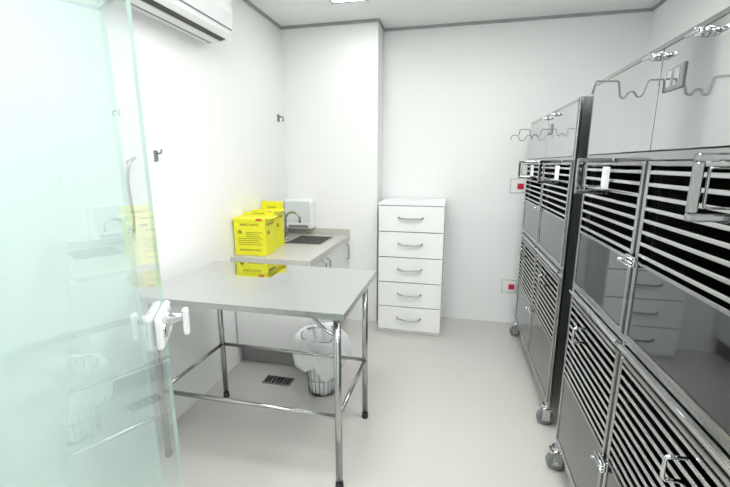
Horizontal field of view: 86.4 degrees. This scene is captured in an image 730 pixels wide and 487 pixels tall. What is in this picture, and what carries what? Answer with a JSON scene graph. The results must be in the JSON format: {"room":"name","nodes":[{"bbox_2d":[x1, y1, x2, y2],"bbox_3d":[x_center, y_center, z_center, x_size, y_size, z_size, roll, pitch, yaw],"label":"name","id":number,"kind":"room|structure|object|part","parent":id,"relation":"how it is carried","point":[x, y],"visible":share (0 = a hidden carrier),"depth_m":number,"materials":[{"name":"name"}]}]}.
{"room":"veterinary clinic","nodes":[
{"label":"veterinary clinic","id":0,"kind":"room"},
{"bbox_2d":[0,0,287,486],"bbox_3d":[-1.287,-0.126,1.387,0.100,2.600,5.320,3,12,13],"label":"wall","id":1,"kind":"structure","parent":0,"point":[79,399],"depth_m":1.74,"materials":[{"name":"paint"}]},
{"bbox_2d":[125,156,135,243],"bbox_3d":[-1.096,-0.203,1.825,0.078,0.407,0.084,3,12,13],"label":"grab rail","id":2,"kind":"object","parent":1,"relation":"attached to","point":[128,162],"visible":1,"depth_m":1.79,"materials":[{"name":"metal"}]},
{"bbox_2d":[153,149,161,160],"bbox_3d":[-1.060,-0.454,2.000,0.047,0.061,0.026,3,12,13],"label":"coat hook","id":3,"kind":"object","parent":1,"relation":"attached to","point":[155,152],"visible":1,"depth_m":2.00,"materials":[{"name":"grey plastic"}]},
{"bbox_3d":[-1.078,-0.452,2.005,0.010,0.056,0.026,3,12,13],"label":"plate","id":4,"kind":"part","parent":3,"relation":"part of","materials":[{"name":"grey plastic"}]},
{"bbox_2d":[114,0,232,43],"bbox_3d":[-0.961,-1.258,1.916,0.200,0.295,0.800,3,12,13],"label":"air conditioner","id":5,"kind":"object","parent":1,"relation":"attached to","point":[205,21],"visible":1,"depth_m":2.03,"materials":[{"name":"white plastic"}]},
{"bbox_2d":[243,0,281,29],"bbox_3d":[-1.260,-1.362,0.998,0.012,0.022,4.873,3,12,13],"label":"trim","id":6,"kind":"structure","parent":1,"relation":"attached to","point":[248,2],"depth_m":2.99,"materials":[{"name":"grey paint"}]},
{"bbox_2d":[277,114,283,121],"bbox_3d":[-0.723,-1.078,3.343,0.054,0.063,0.040,3,12,13],"label":"wall hook","id":7,"kind":"object","parent":1,"relation":"attached to","point":[278,115],"visible":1,"depth_m":3.34,"materials":[{"name":"grey plastic"}]},
{"bbox_2d":[281,22,383,320],"bbox_3d":[-0.278,-0.583,3.609,0.848,2.600,0.247,3,12,13],"label":"wall column","id":8,"kind":"structure","parent":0,"point":[333,75],"depth_m":3.40,"materials":[{"name":"paint"}]},
{"bbox_2d":[284,198,315,228],"bbox_3d":[-0.592,-0.273,3.550,0.270,0.270,0.125,3,12,13],"label":"paper towel dispenser","id":9,"kind":"object","parent":8,"relation":"attached to","point":[305,208],"visible":0.94,"depth_m":3.49,"materials":[{"name":"white plastic"}]},
{"bbox_2d":[288,228,349,234],"bbox_3d":[-0.430,-0.117,3.600,0.593,0.050,0.016,3,12,13],"label":"backsplash","id":10,"kind":"structure","parent":8,"relation":"attached to","point":[315,230],"depth_m":3.58,"materials":[{"name":"stone"}]},
{"bbox_2d":[282,18,377,29],"bbox_3d":[-0.307,-1.820,3.225,0.848,0.022,0.012,3,12,13],"label":"trim","id":11,"kind":"structure","parent":8,"relation":"attached to","point":[375,19],"depth_m":3.21,"materials":[{"name":"grey paint"}]},
{"bbox_2d":[104,317,571,486],"bbox_3d":[0.176,1.264,1.329,3.102,0.100,5.320,3,12,13],"label":"floor","id":12,"kind":"structure","parent":0,"point":[458,407],"depth_m":2.21,"materials":[{"name":"ceramic"}]},
{"bbox_2d":[126,0,190,486],"bbox_3d":[-0.458,0.260,0.722,0.154,2.088,0.911,-4,12,-18],"label":"door","id":13,"kind":"structure","parent":12,"relation":"on","point":[156,324],"depth_m":1.07,"materials":[{"name":"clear glass"}]},
{"bbox_3d":[-0.587,0.226,1.075,0.018,0.090,0.153,-4,12,-18],"label":"lock plate","id":14,"kind":"part","parent":13,"relation":"part of","materials":[{"name":"white plastic"}]},
{"bbox_3d":[-0.560,0.224,1.083,0.018,0.090,0.153,-4,12,-18],"label":"lock plate","id":15,"kind":"part","parent":13,"relation":"part of","materials":[{"name":"white plastic"}]},
{"bbox_2d":[129,261,376,486],"bbox_3d":[-0.499,0.620,2.042,1.005,0.875,0.660,3,12,13],"label":"examination table","id":16,"kind":"object","parent":12,"relation":"on","point":[327,293],"visible":0.94,"depth_m":1.86,"materials":[{"name":"metal"}]},
{"bbox_3d":[-0.999,0.638,1.891,0.032,0.840,0.032,3,12,13],"label":"leg","id":17,"kind":"part","parent":16,"relation":"part of","materials":[{"name":"metal"}]},
{"bbox_3d":[-0.882,0.536,2.387,0.032,0.840,0.032,3,12,13],"label":"leg","id":18,"kind":"part","parent":16,"relation":"part of","materials":[{"name":"metal"}]},
{"bbox_3d":[-0.117,0.679,1.692,0.032,0.840,0.032,3,12,13],"label":"leg","id":19,"kind":"part","parent":16,"relation":"part of","materials":[{"name":"metal"}]},
{"bbox_3d":[0.000,0.577,2.188,0.032,0.840,0.032,3,12,13],"label":"leg","id":20,"kind":"part","parent":16,"relation":"part of","materials":[{"name":"metal"}]},
{"bbox_2d":[261,375,294,386],"bbox_3d":[-0.593,0.937,2.658,0.200,0.004,0.100,3,12,13],"label":"floor drain","id":21,"kind":"object","parent":12,"relation":"on","point":[270,379],"visible":1,"depth_m":2.65,"materials":[{"name":"metal"}]},
{"bbox_2d":[236,241,348,365],"bbox_3d":[-0.533,0.426,3.223,0.606,0.778,0.994,3,12,13],"label":"base cabinet","id":22,"kind":"object","parent":12,"relation":"on","point":[256,329],"visible":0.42,"depth_m":2.81,"materials":[{"name":"white laminate"}]},
{"bbox_3d":[-0.655,0.457,2.749,0.565,0.638,0.022,3,12,13],"label":"panel","id":23,"kind":"part","parent":22,"relation":"part of","materials":[{"name":"white laminate"}]},
{"bbox_2d":[231,228,349,265],"bbox_3d":[-0.541,0.044,3.144,0.593,0.180,1.001,3,12,13],"label":"countertop","id":24,"kind":"structure","parent":22,"relation":"on","point":[304,247],"depth_m":3.01,"materials":[{"name":"stone"}]},
{"bbox_2d":[232,212,277,255],"bbox_3d":[-0.777,-0.073,2.792,0.270,0.288,0.179,2,12,10],"label":"box","id":25,"kind":"object","parent":24,"relation":"on","point":[254,232],"visible":1,"depth_m":2.72,"materials":[{"name":"yellow cardboard"}]},
{"bbox_3d":[-0.790,-0.182,2.773,0.243,0.022,0.178,2,12,10],"label":"lid","id":26,"kind":"part","parent":25,"relation":"part of","materials":[{"name":"yellow cardboard"}]},
{"bbox_2d":[251,201,285,247],"bbox_3d":[-0.741,-0.151,3.029,0.225,0.345,0.159,3,12,15],"label":"box","id":27,"kind":"object","parent":24,"relation":"on","point":[276,207],"visible":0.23,"depth_m":3.03,"materials":[{"name":"yellow cardboard"}]},
{"bbox_3d":[-0.753,-0.251,3.012,0.198,0.024,0.158,3,12,15],"label":"lid","id":28,"kind":"part","parent":27,"relation":"part of","materials":[{"name":"yellow cardboard"}]},
{"bbox_2d":[284,211,300,239],"bbox_3d":[-0.617,-0.151,3.267,0.164,0.245,0.069,3,12,13],"label":"faucet","id":29,"kind":"object","parent":24,"relation":"on","point":[286,237],"visible":0.88,"depth_m":3.27,"materials":[{"name":"metal"}]},
{"bbox_2d":[285,235,333,244],"bbox_3d":[-0.465,0.033,3.312,0.324,0.133,0.364,3,12,13],"label":"basin","id":30,"kind":"object","parent":24,"relation":"in","point":[300,239],"depth_m":3.45,"materials":[{"name":"metal"}]},
{"bbox_3d":[-0.348,0.432,2.852,0.018,0.624,0.316,3,12,13],"label":"door","id":31,"kind":"part","parent":22,"relation":"part of","materials":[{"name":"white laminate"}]},
{"bbox_3d":[-0.276,0.369,3.160,0.018,0.624,0.316,3,12,13],"label":"door","id":32,"kind":"part","parent":22,"relation":"part of","materials":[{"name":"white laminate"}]},
{"bbox_3d":[-0.203,0.306,3.467,0.018,0.624,0.316,3,12,13],"label":"door","id":33,"kind":"part","parent":22,"relation":"part of","materials":[{"name":"white laminate"}]},
{"bbox_2d":[292,322,351,398],"bbox_3d":[-0.280,0.759,2.496,0.359,0.420,0.360,-5,13,-24],"label":"waste bin","id":34,"kind":"object","parent":12,"relation":"on","point":[312,338],"visible":0.73,"depth_m":2.41,"materials":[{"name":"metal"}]},
{"bbox_2d":[300,325,341,398],"bbox_3d":[-0.277,0.765,2.501,0.262,0.405,0.262,3,12,13],"label":"wire basket","id":35,"kind":"object","parent":34,"relation":"attached to","point":[318,388],"depth_m":2.46,"materials":[{"name":"metal"}]},
{"bbox_2d":[378,198,446,335],"bbox_3d":[0.421,0.191,3.462,0.541,1.143,0.487,3,12,13],"label":"base cabinet","id":36,"kind":"object","parent":12,"relation":"on","point":[411,230],"visible":1,"depth_m":3.26,"materials":[{"name":"white laminate"}]},
{"bbox_3d":[0.371,0.649,3.334,0.213,0.023,0.040,3,12,13],"label":"handle","id":37,"kind":"part","parent":36,"relation":"part of","materials":[{"name":"metal"}]},
{"bbox_3d":[0.377,0.653,3.362,0.533,0.210,0.020,3,12,13],"label":"drawer","id":38,"kind":"part","parent":36,"relation":"part of","materials":[{"name":"white laminate"}]},
{"bbox_3d":[0.371,0.222,3.247,0.213,0.023,0.040,3,12,13],"label":"handle","id":39,"kind":"part","parent":36,"relation":"part of","materials":[{"name":"metal"}]},
{"bbox_3d":[0.377,0.440,3.318,0.533,0.210,0.020,3,12,13],"label":"drawer","id":40,"kind":"part","parent":36,"relation":"part of","materials":[{"name":"white laminate"}]},
{"bbox_3d":[0.371,0.436,3.291,0.213,0.024,0.040,3,12,13],"label":"handle","id":41,"kind":"part","parent":36,"relation":"part of","materials":[{"name":"metal"}]},
{"bbox_3d":[0.377,0.227,3.274,0.533,0.210,0.020,3,12,13],"label":"drawer","id":42,"kind":"part","parent":36,"relation":"part of","materials":[{"name":"white laminate"}]},
{"bbox_3d":[0.371,0.009,3.203,0.213,0.023,0.040,3,12,13],"label":"handle","id":43,"kind":"part","parent":36,"relation":"part of","materials":[{"name":"metal"}]},
{"bbox_3d":[0.371,-0.204,3.159,0.213,0.023,0.040,3,12,13],"label":"handle","id":44,"kind":"part","parent":36,"relation":"part of","materials":[{"name":"metal"}]},
{"bbox_3d":[0.377,0.013,3.230,0.533,0.210,0.020,3,12,13],"label":"drawer","id":45,"kind":"part","parent":36,"relation":"part of","materials":[{"name":"white laminate"}]},
{"bbox_3d":[0.377,-0.200,3.186,0.533,0.210,0.020,3,12,13],"label":"drawer","id":46,"kind":"part","parent":36,"relation":"part of","materials":[{"name":"white laminate"}]},
{"bbox_2d":[509,96,593,424],"bbox_3d":[1.436,0.062,2.546,0.935,1.765,1.280,3,12,13],"label":"cage","id":47,"kind":"object","parent":12,"relation":"on","point":[552,209],"visible":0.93,"depth_m":2.25,"materials":[{"name":"metal"}]},
{"bbox_3d":[1.226,0.532,3.019,0.004,0.324,0.574,3,12,13],"label":"solid panel","id":48,"kind":"part","parent":47,"relation":"part of","materials":[{"name":"metal"}]},
{"bbox_3d":[1.169,-0.536,2.821,0.110,0.125,0.016,3,12,13],"label":"handle","id":49,"kind":"part","parent":47,"relation":"part of","materials":[{"name":"metal"}]},
{"bbox_3d":[1.225,0.353,2.983,0.012,0.717,0.602,3,12,13],"label":"door frame","id":50,"kind":"part","parent":47,"relation":"part of","materials":[{"name":"metal"}]},
{"bbox_2d":[519,240,534,300],"bbox_3d":[1.225,0.188,2.949,0.008,0.333,0.574,3,12,13],"label":"grille","id":51,"kind":"object","parent":47,"relation":"attached to","point":[532,251],"depth_m":2.92,"materials":[{"name":"metal"}]},
{"bbox_3d":[1.226,-0.182,2.873,0.004,0.219,0.574,3,12,13],"label":"solid panel","id":52,"kind":"part","parent":47,"relation":"part of","materials":[{"name":"metal"}]},
{"bbox_3d":[1.060,-0.695,2.442,0.178,0.052,0.006,3,12,13],"label":"hanging hook rail","id":53,"kind":"part","parent":47,"relation":"part of","materials":[{"name":"grey plastic"}]},
{"bbox_3d":[1.225,-0.321,2.844,0.012,0.531,0.602,3,12,13],"label":"door frame","id":54,"kind":"part","parent":47,"relation":"part of","materials":[{"name":"metal"}]},
{"bbox_2d":[525,166,542,204],"bbox_3d":[1.225,-0.434,2.821,0.008,0.250,0.574,3,12,13],"label":"grille","id":55,"kind":"object","parent":47,"relation":"attached to","point":[528,167],"depth_m":2.81,"materials":[{"name":"metal"}]},
{"bbox_3d":[1.231,-0.734,2.753,0.017,0.258,0.611,3,12,13],"label":"header door","id":56,"kind":"part","parent":47,"relation":"part of","materials":[{"name":"glass"}]},
{"bbox_3d":[1.086,0.655,2.422,0.004,0.324,0.574,3,12,13],"label":"solid panel","id":57,"kind":"part","parent":47,"relation":"part of","materials":[{"name":"metal"}]},
{"bbox_3d":[1.052,0.217,2.301,0.047,0.070,0.010,3,12,13],"label":"handle","id":58,"kind":"part","parent":47,"relation":"part of","materials":[{"name":"silver metal"}]},
{"bbox_3d":[1.085,0.476,2.385,0.012,0.717,0.602,3,12,13],"label":"door frame","id":59,"kind":"part","parent":47,"relation":"part of","materials":[{"name":"metal"}]},
{"bbox_2d":[533,257,557,339],"bbox_3d":[1.085,0.311,2.352,0.008,0.333,0.574,3,12,13],"label":"grille","id":60,"kind":"object","parent":47,"relation":"attached to","point":[538,260],"depth_m":2.30,"materials":[{"name":"metal"}]},
{"bbox_3d":[1.006,-0.392,2.124,0.110,0.125,0.016,3,12,13],"label":"handle","id":61,"kind":"part","parent":47,"relation":"part of","materials":[{"name":"metal"}]},
{"bbox_3d":[1.086,-0.059,2.275,0.004,0.219,0.574,3,12,13],"label":"solid panel","id":62,"kind":"part","parent":47,"relation":"part of","materials":[{"name":"metal"}]},
{"bbox_3d":[1.085,-0.198,2.247,0.012,0.531,0.602,3,12,13],"label":"door frame","id":63,"kind":"part","parent":47,"relation":"part of","materials":[{"name":"metal"}]},
{"bbox_2d":[542,166,569,216],"bbox_3d":[1.085,-0.311,2.224,0.008,0.250,0.574,3,12,13],"label":"grille","id":64,"kind":"object","parent":47,"relation":"attached to","point":[546,168],"depth_m":2.17,"materials":[{"name":"metal"}]},
{"bbox_3d":[1.092,-0.613,2.164,0.017,0.258,0.611,3,12,13],"label":"header door","id":65,"kind":"part","parent":47,"relation":"part of","materials":[{"name":"glass"}]},
{"bbox_2d":[545,6,729,486],"bbox_3d":[1.090,0.342,1.160,0.935,1.775,1.130,3,12,13],"label":"cage","id":66,"kind":"object","parent":12,"relation":"on","point":[645,393],"visible":1,"depth_m":1.11,"materials":[{"name":"metal"}]},
{"bbox_3d":[0.857,0.369,1.561,0.047,0.070,0.010,3,12,13],"label":"handle","id":67,"kind":"part","parent":66,"relation":"part of","materials":[{"name":"silver metal"}]},
{"bbox_3d":[0.872,0.824,1.599,0.004,0.324,0.499,3,12,13],"label":"solid panel","id":68,"kind":"part","parent":66,"relation":"part of","materials":[{"name":"metal"}]},
{"bbox_3d":[0.871,0.645,1.563,0.012,0.717,0.527,3,12,13],"label":"door frame","id":69,"kind":"part","parent":66,"relation":"part of","materials":[{"name":"metal"}]},
{"bbox_2d":[564,304,615,444],"bbox_3d":[0.871,0.480,1.529,0.008,0.333,0.499,3,12,13],"label":"grille","id":70,"kind":"object","parent":66,"relation":"attached to","point":[573,307],"depth_m":1.47,"materials":[{"name":"metal"}]},
{"bbox_3d":[0.811,-0.240,1.384,0.110,0.125,0.016,3,12,13],"label":"handle","id":71,"kind":"part","parent":66,"relation":"part of","materials":[{"name":"metal"}]},
{"bbox_3d":[0.872,0.110,1.452,0.004,0.219,0.499,3,12,13],"label":"solid panel","id":72,"kind":"part","parent":66,"relation":"part of","materials":[{"name":"metal"}]},
{"bbox_3d":[0.871,-0.029,1.424,0.012,0.531,0.527,3,12,13],"label":"door frame","id":73,"kind":"part","parent":66,"relation":"part of","materials":[{"name":"metal"}]},
{"bbox_2d":[581,168,640,251],"bbox_3d":[0.871,-0.142,1.401,0.008,0.250,0.499,3,12,13],"label":"grille","id":74,"kind":"object","parent":66,"relation":"attached to","point":[636,217],"depth_m":1.33,"materials":[{"name":"metal"}]},
{"bbox_3d":[0.748,0.932,1.073,0.004,0.324,0.499,3,12,13],"label":"solid panel","id":75,"kind":"part","parent":66,"relation":"part of","materials":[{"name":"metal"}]},
{"bbox_3d":[0.876,-0.447,1.332,0.017,0.268,0.536,3,12,13],"label":"header door","id":76,"kind":"part","parent":66,"relation":"part of","materials":[{"name":"glass"}]},
{"bbox_3d":[0.713,-0.420,1.055,0.178,0.052,0.006,3,12,13],"label":"hanging hook rail","id":77,"kind":"part","parent":66,"relation":"part of","materials":[{"name":"grey plastic"}]},
{"bbox_3d":[0.747,0.753,1.037,0.012,0.717,0.527,3,12,13],"label":"door frame","id":78,"kind":"part","parent":66,"relation":"part of","materials":[{"name":"metal"}]},
{"bbox_2d":[609,365,725,486],"bbox_3d":[0.747,0.589,1.003,0.008,0.333,0.499,3,12,13],"label":"grille","id":79,"kind":"object","parent":66,"relation":"attached to","point":[618,396],"depth_m":1.06,"materials":[{"name":"metal"}]},
{"bbox_3d":[0.697,0.509,0.879,0.047,0.070,0.010,3,12,13],"label":"handle","id":80,"kind":"part","parent":66,"relation":"part of","materials":[{"name":"silver metal"}]},
{"bbox_3d":[0.785,-0.421,0.986,0.006,0.060,0.080,3,12,13],"label":"rail mount","id":81,"kind":"part","parent":66,"relation":"part of","materials":[{"name":"grey plastic"}]},
{"bbox_3d":[0.747,0.079,0.898,0.012,0.531,0.527,3,12,13],"label":"door frame","id":82,"kind":"part","parent":66,"relation":"part of","materials":[{"name":"metal"}]},
{"bbox_3d":[0.748,0.218,0.927,0.004,0.219,0.499,3,12,13],"label":"solid panel","id":83,"kind":"part","parent":66,"relation":"part of","materials":[{"name":"metal"}]},
{"bbox_2d":[638,170,729,303],"bbox_3d":[0.747,-0.034,0.875,0.008,0.250,0.499,3,12,13],"label":"grille","id":84,"kind":"object","parent":66,"relation":"attached to","point":[645,208],"depth_m":0.93,"materials":[{"name":"metal"}]},
{"bbox_3d":[0.754,-0.340,0.815,0.017,0.268,0.536,3,12,13],"label":"header door","id":85,"kind":"part","parent":66,"relation":"part of","materials":[{"name":"glass"}]},
{"bbox_3d":[0.650,-0.100,0.701,0.110,0.125,0.016,3,12,13],"label":"handle","id":86,"kind":"part","parent":66,"relation":"part of","materials":[{"name":"metal"}]},
{"bbox_2d":[249,0,660,27],"bbox_3d":[0.176,-1.381,0.785,3.102,0.100,5.320,3,12,13],"label":"ceiling","id":87,"kind":"structure","parent":0,"point":[392,13],"depth_m":2.93,"materials":[{"name":"paint"}]},
{"bbox_2d":[330,0,368,3],"bbox_3d":[-0.134,-1.704,2.646,0.270,0.016,0.270,3,12,13],"label":"ceiling light panel","id":88,"kind":"object","parent":87,"relation":"attached to","point":[331,1],"visible":1,"depth_m":2.76,"materials":[{"name":"white plastic"}]},
{"bbox_2d":[332,0,353,1],"bbox_3d":[-0.134,-1.703,2.646,0.240,0.006,0.240,3,12,13],"label":"diffuser","id":89,"kind":"object","parent":88,"relation":"attached to","point":[332,0],"depth_m":2.76,"materials":[{"name":"white plastic"}]},
{"bbox_2d":[382,11,652,322],"bbox_3d":[0.762,-0.570,3.549,2.902,2.600,0.100,3,12,13],"label":"wall","id":90,"kind":"structure","parent":0,"point":[455,98],"depth_m":3.37,"materials":[{"name":"paint"}]},
{"bbox_2d":[378,18,384,30],"bbox_3d":[0.140,-1.825,3.249,0.012,0.022,0.259,3,12,13],"label":"trim","id":91,"kind":"structure","parent":90,"relation":"attached to","point":[379,20],"depth_m":3.21,"materials":[{"name":"grey paint"}]},
{"bbox_2d":[501,279,516,292],"bbox_3d":[1.318,0.392,3.555,0.130,0.120,0.016,3,12,13],"label":"wall socket","id":92,"kind":"object","parent":90,"relation":"attached to","point":[509,286],"visible":1,"depth_m":3.55,"materials":[{"name":"grey plastic"}]},
{"bbox_2d":[384,8,651,31],"bbox_3d":[1.162,-1.803,3.142,2.054,0.022,0.012,3,12,13],"label":"trim","id":93,"kind":"structure","parent":90,"relation":"attached to","point":[641,9],"depth_m":3.11,"materials":[{"name":"grey paint"}]},
{"bbox_2d":[510,179,525,192],"bbox_3d":[1.327,-0.498,3.369,0.130,0.120,0.016,3,12,13],"label":"wall socket","id":94,"kind":"object","parent":90,"relation":"attached to","point":[516,185],"visible":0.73,"depth_m":3.37,"materials":[{"name":"grey plastic"}]},
{"bbox_2d":[647,0,729,52],"bbox_3d":[1.638,0.010,0.727,0.100,2.600,5.320,3,12,13],"label":"wall","id":95,"kind":"structure","parent":0,"point":[672,18],"depth_m":2.58,"materials":[{"name":"paint"}]},
{"bbox_2d":[652,0,666,10],"bbox_3d":[1.584,-1.255,0.480,0.012,0.022,5.120,3,12,13],"label":"trim","id":96,"kind":"structure","parent":95,"relation":"attached to","point":[657,5],"depth_m":2.83,"materials":[{"name":"grey paint"}]}
]}

